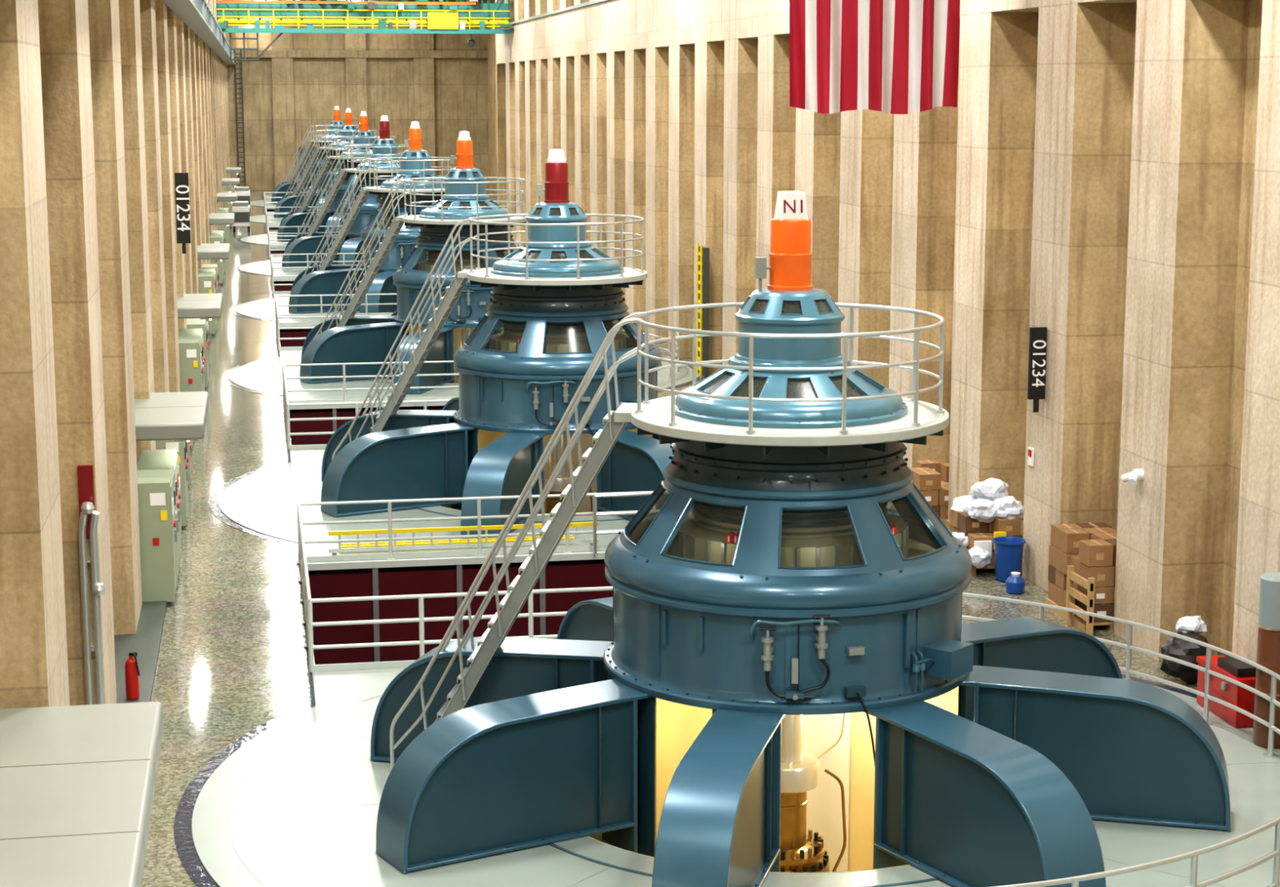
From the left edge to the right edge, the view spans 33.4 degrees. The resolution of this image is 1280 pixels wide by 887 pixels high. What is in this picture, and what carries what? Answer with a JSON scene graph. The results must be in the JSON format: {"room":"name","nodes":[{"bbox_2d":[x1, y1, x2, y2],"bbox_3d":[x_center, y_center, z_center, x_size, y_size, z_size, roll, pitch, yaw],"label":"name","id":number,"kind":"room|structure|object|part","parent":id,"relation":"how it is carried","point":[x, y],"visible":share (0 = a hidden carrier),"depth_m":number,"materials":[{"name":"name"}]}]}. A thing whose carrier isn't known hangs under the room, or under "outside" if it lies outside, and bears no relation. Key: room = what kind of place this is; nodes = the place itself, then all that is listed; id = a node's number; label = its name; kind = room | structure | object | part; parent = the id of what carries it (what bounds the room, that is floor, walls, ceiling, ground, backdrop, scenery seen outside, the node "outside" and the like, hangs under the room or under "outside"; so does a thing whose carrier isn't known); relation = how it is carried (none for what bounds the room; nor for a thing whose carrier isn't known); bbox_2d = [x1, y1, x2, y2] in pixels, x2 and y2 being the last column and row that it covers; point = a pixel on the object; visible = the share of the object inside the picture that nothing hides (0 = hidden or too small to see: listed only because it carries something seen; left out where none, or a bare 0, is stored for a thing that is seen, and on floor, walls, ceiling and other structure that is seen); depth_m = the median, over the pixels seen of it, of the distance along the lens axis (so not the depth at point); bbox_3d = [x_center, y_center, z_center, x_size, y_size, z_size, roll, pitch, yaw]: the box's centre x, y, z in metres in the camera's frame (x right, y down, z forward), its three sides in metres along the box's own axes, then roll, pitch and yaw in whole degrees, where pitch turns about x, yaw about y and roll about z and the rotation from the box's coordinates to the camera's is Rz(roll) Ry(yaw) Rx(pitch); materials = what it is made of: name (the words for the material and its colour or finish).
{"room":"power station hall","nodes":[
{"label":"power station hall","id":0,"kind":"room"},
{"bbox_2d":[0,0,230,709],"bbox_3d":[-16.629,-13.580,76.597,1.300,18.300,203.000,-2,10,-10],"label":"wall","id":1,"kind":"structure","parent":0,"point":[102,102],"depth_m":25.69,"materials":[{"name":"beige stone"}]},
{"bbox_2d":[0,702,163,886],"bbox_3d":[-4.672,3.126,15.890,1.911,0.377,7.100,-2,10,-10],"label":"hood","id":2,"kind":"object","parent":1,"relation":"attached to","point":[77,783],"visible":1,"depth_m":16.96,"materials":[{"name":"grey paint"}]},
{"bbox_2d":[77,465,94,539],"bbox_3d":[-6.658,0.706,25.660,0.180,0.900,0.035,-2,10,-10],"label":"wall sign","id":3,"kind":"object","parent":1,"relation":"attached to","point":[85,473],"visible":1,"depth_m":25.61,"materials":[{"name":"metal"}]},
{"bbox_2d":[78,502,105,705],"bbox_3d":[-6.596,2.332,25.823,0.295,3.340,0.265,-2,10,-10],"label":"pipe","id":4,"kind":"object","parent":1,"relation":"attached to","point":[87,508],"visible":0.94,"depth_m":25.71,"materials":[{"name":"metal"}]},
{"bbox_2d":[114,283,220,703],"bbox_3d":[-16.245,-4.653,78.149,1.280,0.180,203.000,-2,10,-10],"label":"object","id":5,"kind":"structure","parent":1,"relation":"attached to","point":[146,642],"depth_m":31.75,"materials":[{"name":"metal"}]},
{"bbox_2d":[124,652,140,699],"bbox_3d":[-6.904,3.154,29.020,0.204,0.651,0.204,-2,10,-10],"label":"fire extinguisher","id":6,"kind":"object","parent":5,"relation":"on","point":[131,668],"visible":1,"depth_m":28.97,"materials":[{"name":"red metal"}]},
{"bbox_2d":[134,391,208,441],"bbox_3d":[-8.578,-0.445,37.399,1.911,0.377,3.900,-2,10,-10],"label":"hood","id":7,"kind":"object","parent":1,"relation":"attached to","point":[179,416],"visible":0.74,"depth_m":36.34,"materials":[{"name":"grey paint"}]},
{"bbox_2d":[172,439,196,441],"bbox_3d":[-7.963,-0.324,37.531,0.400,0.095,3.500,-2,10,-10],"label":"lamp","id":8,"kind":"object","parent":7,"relation":"attached to","point":[193,439],"depth_m":35.83,"materials":[{"name":"white paint"}]},
{"bbox_2d":[174,173,191,253],"bbox_3d":[-9.773,-4.926,45.599,0.301,1.720,0.088,-2,10,-10],"label":"sign board","id":9,"kind":"object","parent":1,"relation":"attached to","point":[181,188],"visible":1,"depth_m":45.55,"materials":[{"name":"black metal"}]},
{"bbox_2d":[160,0,235,64],"bbox_3d":[-15.602,-15.096,76.171,0.640,0.830,202.100,-2,10,-10],"label":"runway","id":10,"kind":"object","parent":1,"relation":"attached to","point":[197,15],"visible":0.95,"depth_m":70.27,"materials":[{"name":"grey paint"}]},
{"bbox_2d":[215,0,511,60],"bbox_3d":[-13.830,-21.429,106.594,14.400,4.540,4.800,-2,10,-10],"label":"crane","id":11,"kind":"object","parent":10,"relation":"on","point":[442,17],"visible":0.94,"depth_m":105.03,"materials":[{"name":"yellow paint"}]},
{"bbox_2d":[177,293,222,319],"bbox_3d":[-12.026,-3.597,56.382,1.911,0.377,3.900,-2,10,-10],"label":"hood","id":12,"kind":"object","parent":1,"relation":"attached to","point":[202,306],"visible":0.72,"depth_m":55.02,"materials":[{"name":"grey paint"}]},
{"bbox_2d":[196,243,230,261],"bbox_3d":[-15.473,-6.750,75.366,1.911,0.377,3.900,-2,10,-10],"label":"hood","id":13,"kind":"object","parent":1,"relation":"attached to","point":[215,251],"visible":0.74,"depth_m":73.66,"materials":[{"name":"grey paint"}]},
{"bbox_2d":[208,213,235,226],"bbox_3d":[-18.921,-9.902,94.350,1.911,0.377,3.900,-2,10,-10],"label":"hood","id":14,"kind":"object","parent":1,"relation":"attached to","point":[224,219],"visible":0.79,"depth_m":92.60,"materials":[{"name":"grey paint"}]},
{"bbox_2d":[216,192,237,203],"bbox_3d":[-22.369,-13.054,113.333,1.911,0.377,3.900,-2,10,-10],"label":"hood","id":15,"kind":"object","parent":1,"relation":"attached to","point":[232,197],"visible":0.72,"depth_m":111.56,"materials":[{"name":"grey paint"}]},
{"bbox_2d":[222,177,239,186],"bbox_3d":[-25.817,-16.206,132.317,1.911,0.377,3.900,-2,10,-10],"label":"hood","id":16,"kind":"object","parent":1,"relation":"attached to","point":[234,182],"visible":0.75,"depth_m":130.55,"materials":[{"name":"grey paint"}]},
{"bbox_2d":[226,167,241,174],"bbox_3d":[-29.264,-19.358,151.301,1.911,0.377,3.900,-2,10,-10],"label":"hood","id":17,"kind":"object","parent":1,"relation":"attached to","point":[237,171],"visible":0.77,"depth_m":149.53,"materials":[{"name":"grey paint"}]},
{"bbox_2d":[225,0,488,191],"bbox_3d":[-23.768,-30.231,176.883,23.100,18.300,1.150,-2,10,-10],"label":"wall","id":18,"kind":"structure","parent":0,"point":[438,82],"depth_m":176.93,"materials":[{"name":"concrete"}]},
{"bbox_2d":[234,49,245,186],"bbox_3d":[-32.853,-26.498,175.158,0.620,11.500,0.104,-2,10,-10],"label":"ladder","id":19,"kind":"object","parent":18,"relation":"attached to","point":[235,53],"visible":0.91,"depth_m":175.04,"materials":[{"name":"metal"}]},
{"bbox_2d":[141,190,1197,886],"bbox_3d":[-5.899,-4.770,80.008,22.300,0.200,203.000,-2,10,-10],"label":"floor","id":20,"kind":"structure","parent":0,"point":[228,665],"depth_m":34.68,"materials":[{"name":"grey stone"}]},
{"bbox_2d":[137,440,192,606],"bbox_3d":[-8.906,0.683,40.301,0.650,2.050,12.012,-2,10,-10],"label":"tall cabinet","id":21,"kind":"object","parent":20,"relation":"on","point":[164,473],"visible":0.92,"depth_m":34.60,"materials":[{"name":"metal"}]},
{"bbox_2d":[177,318,210,391],"bbox_3d":[-12.354,-2.469,59.285,0.650,2.050,12.012,-2,10,-10],"label":"tall cabinet","id":22,"kind":"object","parent":20,"relation":"on","point":[194,343],"visible":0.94,"depth_m":53.53,"materials":[{"name":"metal"}]},
{"bbox_2d":[197,263,219,336],"bbox_3d":[-15.801,-5.621,78.268,0.650,2.050,12.012,-2,10,-10],"label":"cabinet","id":23,"kind":"object","parent":20,"relation":"on","point":[208,276],"visible":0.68,"depth_m":72.61,"materials":[{"name":"metal"}]},
{"bbox_2d":[208,230,225,285],"bbox_3d":[-19.249,-8.773,97.252,0.650,2.050,12.012,-2,10,-10],"label":"cabinet","id":24,"kind":"object","parent":20,"relation":"on","point":[215,237],"visible":0.34,"depth_m":91.56,"materials":[{"name":"metal"}]},
{"bbox_2d":[217,208,230,243],"bbox_3d":[-22.697,-11.925,116.236,0.650,2.050,12.012,-2,10,-10],"label":"cabinet","id":25,"kind":"object","parent":20,"relation":"on","point":[220,227],"visible":0.4,"depth_m":110.50,"materials":[{"name":"metal"}]},
{"bbox_2d":[222,191,232,227],"bbox_3d":[-26.145,-15.077,135.219,0.650,2.050,12.012,-2,10,-10],"label":"cabinet","id":26,"kind":"object","parent":20,"relation":"on","point":[225,205],"visible":0.34,"depth_m":129.38,"materials":[{"name":"metal"}]},
{"bbox_2d":[226,185,235,192],"bbox_3d":[-29.592,-18.229,154.203,0.650,2.050,12.012,-2,10,-10],"label":"cabinet","id":27,"kind":"object","parent":20,"relation":"on","point":[228,188],"visible":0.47,"depth_m":148.30,"materials":[{"name":"metal"}]},
{"bbox_2d":[231,200,249,232],"bbox_3d":[-23.631,-13.444,126.298,1.000,1.750,1.850,-2,10,-10],"label":"cart","id":28,"kind":"object","parent":20,"relation":"on","point":[241,209],"visible":0.94,"depth_m":125.43,"materials":[{"name":"white paint"}]},
{"bbox_2d":[235,186,250,208],"bbox_3d":[-27.088,-16.604,145.331,1.000,1.750,1.850,-2,10,-10],"label":"cart","id":29,"kind":"object","parent":20,"relation":"on","point":[243,193],"visible":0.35,"depth_m":144.44,"materials":[{"name":"white paint"}]},
{"bbox_2d":[173,194,1196,886],"bbox_3d":[-10.461,-6.818,91.712,13.970,0.008,166.000,-2,10,-10],"label":"border strip","id":30,"kind":"object","parent":20,"relation":"on","point":[189,859],"visible":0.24,"depth_m":30.25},
{"bbox_2d":[191,194,1279,886],"bbox_3d":[-10.407,-6.827,91.721,13.680,0.022,166.000,-2,10,-10],"label":"platform","id":31,"kind":"object","parent":20,"relation":"on","point":[326,763],"visible":0.23,"depth_m":25.46,"materials":[{"name":"paint"}]},
{"bbox_2d":[263,191,318,213],"bbox_3d":[-22.138,-16.858,148.783,8.141,1.080,7.483,-2,10,-10],"label":"railing","id":32,"kind":"object","parent":31,"relation":"on","point":[264,197],"depth_m":148.70,"materials":[{"name":"white metal"}]},
{"bbox_2d":[265,206,321,231],"bbox_3d":[-18.691,-13.706,129.800,8.141,1.080,7.483,-2,10,-10],"label":"railing","id":33,"kind":"object","parent":31,"relation":"on","point":[276,213],"depth_m":132.61,"materials":[{"name":"white metal"}]},
{"bbox_2d":[266,226,340,257],"bbox_3d":[-15.243,-10.554,110.816,8.141,1.080,7.483,-2,10,-10],"label":"railing","id":34,"kind":"object","parent":31,"relation":"on","point":[268,237],"depth_m":113.65,"materials":[{"name":"white metal"}]},
{"bbox_2d":[271,106,359,204],"bbox_3d":[-22.392,-20.363,158.201,9.992,9.250,9.992,-2,10,-10],"label":"turbine generator","id":35,"kind":"object","parent":31,"relation":"on","point":[336,124],"visible":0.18,"depth_m":157.21,"materials":[{"name":"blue metal"}]},
{"bbox_3d":[-22.401,-22.950,157.769,3.587,1.195,3.596,-2,10,-10],"label":"gallery railing","id":36,"kind":"part","parent":35,"relation":"part of","materials":[{"name":"metal"}]},
{"bbox_2d":[270,253,364,293],"bbox_3d":[-11.795,-7.402,91.832,8.141,1.080,7.483,-2,10,-10],"label":"railing","id":37,"kind":"object","parent":31,"relation":"on","point":[273,277],"depth_m":94.63,"materials":[{"name":"white metal"}]},
{"bbox_2d":[273,108,376,219],"bbox_3d":[-18.944,-17.211,139.217,9.992,9.250,9.992,-2,10,-10],"label":"turbine generator","id":38,"kind":"object","parent":31,"relation":"on","point":[348,129],"visible":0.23,"depth_m":138.20,"materials":[{"name":"blue metal"}]},
{"bbox_3d":[-18.953,-19.798,138.785,3.587,1.195,3.596,-2,10,-10],"label":"gallery railing","id":39,"kind":"part","parent":38,"relation":"part of","materials":[{"name":"metal"}]},
{"bbox_2d":[274,293,396,350],"bbox_3d":[-8.348,-4.250,72.849,8.141,1.080,7.483,-2,10,-10],"label":"railing","id":40,"kind":"object","parent":31,"relation":"on","point":[304,316],"depth_m":75.78,"materials":[{"name":"white metal"}]},
{"bbox_2d":[277,111,395,241],"bbox_3d":[-15.496,-14.059,120.233,9.992,9.250,9.992,-2,10,-10],"label":"turbine generator","id":41,"kind":"object","parent":31,"relation":"on","point":[362,136],"visible":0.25,"depth_m":118.93,"materials":[{"name":"blue metal"}]},
{"bbox_3d":[-15.506,-16.646,119.801,3.587,1.195,3.596,-2,10,-10],"label":"gallery railing","id":42,"kind":"part","parent":41,"relation":"part of","materials":[{"name":"metal"}]},
{"bbox_2d":[281,115,422,269],"bbox_3d":[-12.048,-10.907,101.250,9.992,9.250,9.992,-2,10,-10],"label":"turbine generator","id":43,"kind":"object","parent":31,"relation":"on","point":[308,242],"visible":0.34,"depth_m":99.76,"materials":[{"name":"blue metal"}]},
{"bbox_3d":[-12.058,-13.493,100.818,3.587,1.195,3.596,-2,10,-10],"label":"gallery railing","id":44,"kind":"part","parent":43,"relation":"part of","materials":[{"name":"metal"}]},
{"bbox_2d":[281,360,458,449],"bbox_3d":[-4.900,-1.098,53.865,8.141,1.080,7.483,-2,10,-10],"label":"railing","id":45,"kind":"object","parent":31,"relation":"on","point":[286,403],"depth_m":56.76,"materials":[{"name":"white metal"}]},
{"bbox_2d":[288,121,456,315],"bbox_3d":[-8.601,-7.755,82.266,9.992,9.250,9.992,-2,10,-10],"label":"turbine generator","id":46,"kind":"object","parent":31,"relation":"on","point":[326,278],"visible":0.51,"depth_m":80.69,"materials":[{"name":"blue metal"}]},
{"bbox_3d":[-8.610,-10.341,81.834,3.587,1.195,3.596,-2,10,-10],"label":"gallery railing","id":47,"kind":"part","parent":46,"relation":"part of","materials":[{"name":"metal"}]},
{"bbox_2d":[299,131,623,394],"bbox_3d":[-5.153,-4.578,63.286,9.992,9.200,9.992,-2,10,-10],"label":"turbine generator","id":48,"kind":"object","parent":31,"relation":"on","point":[349,338],"visible":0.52,"depth_m":61.80,"materials":[{"name":"blue metal"}]},
{"bbox_3d":[-5.163,-7.189,62.850,3.587,1.195,3.596,-2,10,-10],"label":"gallery railing","id":49,"kind":"part","parent":48,"relation":"part of","materials":[{"name":"metal"}]},
{"bbox_2d":[328,521,598,555],"bbox_3d":[-3.223,1.692,38.922,4.900,0.468,0.780,-2,10,-10],"label":"ladder","id":50,"kind":"object","parent":31,"relation":"on","point":[357,547],"visible":0.76,"depth_m":38.63,"materials":[{"name":"yellow metal"}]},
{"bbox_2d":[295,490,666,672],"bbox_3d":[-1.452,2.054,34.881,8.141,1.080,7.483,-2,10,-10],"label":"railing","id":51,"kind":"object","parent":31,"relation":"on","point":[303,560],"depth_m":34.81,"materials":[{"name":"white metal"}]},
{"bbox_2d":[320,149,674,538],"bbox_3d":[-1.705,-1.451,44.299,10.224,9.250,10.224,-2,10,-10],"label":"turbine generator","id":52,"kind":"object","parent":31,"relation":"on","point":[557,298],"visible":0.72,"depth_m":42.72,"materials":[{"name":"blue metal"}]},
{"bbox_3d":[-1.715,-4.037,43.867,3.587,1.195,3.596,-2,10,-10],"label":"gallery railing","id":53,"kind":"part","parent":52,"relation":"part of","materials":[{"name":"metal"}]},
{"bbox_2d":[503,240,519,255],"bbox_3d":[-8.906,-8.994,101.397,6.638,1.088,11.223,-2,10,-10],"label":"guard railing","id":54,"kind":"object","parent":31,"relation":"on","point":[517,244],"visible":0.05,"depth_m":101.96,"materials":[{"name":"metal"}]},
{"bbox_2d":[592,491,671,554],"bbox_3d":[2.350,0.559,43.860,4.437,1.088,11.929,2,10,10],"label":"guard railing","id":55,"kind":"object","parent":31,"relation":"on","point":[594,498],"visible":0.06,"depth_m":38.47,"materials":[{"name":"metal"}]},
{"bbox_2d":[614,320,680,378],"bbox_3d":[-1.097,-2.593,62.843,4.437,1.088,11.929,2,10,10],"label":"guard railing","id":56,"kind":"object","parent":31,"relation":"on","point":[658,336],"visible":0.21,"depth_m":63.33,"materials":[{"name":"metal"}]},
{"bbox_2d":[369,191,1231,886],"bbox_3d":[1.742,1.682,25.312,10.224,9.290,10.224,-2,10,-10],"label":"turbine generator","id":57,"kind":"object","parent":31,"relation":"on","point":[775,583],"visible":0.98,"depth_m":23.83,"materials":[{"name":"blue metal"}]},
{"bbox_3d":[1.733,-0.885,24.883,3.587,1.195,3.596,-2,10,-10],"label":"gallery railing","id":58,"kind":"part","parent":57,"relation":"part of","materials":[{"name":"metal"}]},
{"bbox_2d":[961,592,1279,886],"bbox_3d":[5.798,3.712,24.876,4.437,1.088,11.929,2,10,10],"label":"guard railing","id":59,"kind":"object","parent":31,"relation":"on","point":[1193,855],"visible":0.75,"depth_m":26.85,"materials":[{"name":"metal"}]},
{"bbox_2d":[1195,654,1256,728],"bbox_3d":[7.867,3.254,28.539,0.431,0.770,1.240,-2,10,-10],"label":"tool chest","id":60,"kind":"object","parent":31,"relation":"on","point":[1232,668],"visible":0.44,"depth_m":28.18,"materials":[{"name":"plastic"}]},
{"bbox_2d":[1252,572,1279,749],"bbox_3d":[8.082,2.764,27.158,0.470,2.210,0.470,-6,11,-30],"label":"drum","id":61,"kind":"object","parent":31,"relation":"on","point":[1268,656],"visible":0.88,"depth_m":27.00,"materials":[{"name":"brown paint"}]},
{"bbox_2d":[891,460,949,524],"bbox_3d":[5.700,0.960,41.770,1.100,1.022,1.600,-2,10,-10],"label":"cartons","id":62,"kind":"object","parent":20,"relation":"on","point":[931,477],"visible":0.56,"depth_m":41.02,"materials":[{"name":"brown cardboard"}]},
{"bbox_2d":[945,477,1023,575],"bbox_3d":[6.031,1.420,37.488,1.384,1.518,2.150,-2,10,-10],"label":"bags","id":63,"kind":"object","parent":20,"relation":"on","point":[989,513],"visible":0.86,"depth_m":37.10,"materials":[{"name":"white plastic"}]},
{"bbox_2d":[992,536,1025,582],"bbox_3d":[6.308,1.985,36.489,0.560,0.690,0.560,-2,10,-10],"label":"bin","id":64,"kind":"object","parent":20,"relation":"on","point":[1008,550],"visible":0.81,"depth_m":36.31,"materials":[{"name":"plastic"}]},
{"bbox_2d":[1005,572,1025,594],"bbox_3d":[6.270,2.313,35.610,0.320,0.350,0.320,-2,10,-10],"label":"water jug","id":65,"kind":"object","parent":20,"relation":"on","point":[1015,583],"visible":1,"depth_m":35.50,"materials":[{"name":"blue plastic"}]},
{"bbox_2d":[1044,522,1116,636],"bbox_3d":[7.188,2.135,33.636,1.070,1.368,2.100,-2,10,-10],"label":"cartons","id":66,"kind":"object","parent":20,"relation":"on","point":[1082,566],"visible":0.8,"depth_m":33.29,"materials":[{"name":"brown cardboard"}]},
{"bbox_2d":[1160,616,1208,683],"bbox_3d":[7.757,2.914,30.198,0.704,0.897,0.788,-2,10,-10],"label":"trash bag","id":67,"kind":"object","parent":20,"relation":"on","point":[1191,627],"visible":0.84,"depth_m":30.03,"materials":[{"name":"black plastic"}]},
{"bbox_2d":[227,183,1279,886],"bbox_3d":[-10.325,-6.075,92.298,13.200,4.750,150.050,-2,10,-10],"label":"pit lining","id":68,"kind":"object","parent":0,"point":[666,730],"visible":0.14,"depth_m":37.92,"materials":[{"name":"paint"}]},
{"bbox_2d":[486,0,1279,662],"bbox_3d":[2.000,-14.127,79.889,7.050,18.300,203.000,-2,10,-10],"label":"wall","id":69,"kind":"structure","parent":0,"point":[1104,175],"depth_m":37.64,"materials":[{"name":"beige concrete"}]},
{"bbox_2d":[696,243,709,377],"bbox_3d":[1.818,-3.865,62.045,0.250,3.900,0.700,-2,10,-10],"label":"ladder","id":70,"kind":"object","parent":69,"relation":"attached to","point":[703,252],"visible":0.92,"depth_m":61.84,"materials":[{"name":"metal"}]},
{"bbox_2d":[1027,447,1034,466],"bbox_3d":[6.635,0.223,36.205,0.043,0.300,0.200,-2,10,-10],"label":"notice","id":71,"kind":"object","parent":69,"relation":"attached to","point":[1030,451],"visible":1,"depth_m":36.15,"materials":[{"name":"white paper"}]},
{"bbox_2d":[1026,327,1047,412],"bbox_3d":[6.592,-1.223,35.386,0.280,1.420,0.088,-2,10,-10],"label":"sign board","id":72,"kind":"object","parent":69,"relation":"attached to","point":[1037,335],"visible":1,"depth_m":35.34,"materials":[{"name":"black metal"}]},
{"bbox_2d":[1121,468,1144,485],"bbox_3d":[7.332,0.489,31.690,0.268,0.225,0.383,-2,10,-10],"label":"wall spotlight","id":73,"kind":"object","parent":69,"relation":"attached to","point":[1138,474],"visible":1,"depth_m":31.62,"materials":[{"name":"white paint"}]},
{"bbox_2d":[1217,652,1231,657],"bbox_3d":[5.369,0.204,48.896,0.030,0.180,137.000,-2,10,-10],"label":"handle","id":74,"kind":"structure","parent":69,"relation":"attached to","point":[1219,653],"depth_m":31.29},
{"bbox_3d":[-6.040,-22.754,77.820,23.100,1.200,205.400,-2,10,-10],"label":"ceiling","id":75,"kind":"structure","parent":0,"visible":0},
{"bbox_2d":[789,0,959,114],"bbox_3d":[4.008,-10.767,35.601,3.302,10.419,0.438,-2,10,-10],"label":"flag","id":76,"kind":"object","parent":75,"relation":"hanging from","point":[888,56],"visible":1,"depth_m":36.31,"materials":[{"name":"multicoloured fabric"}]}
]}

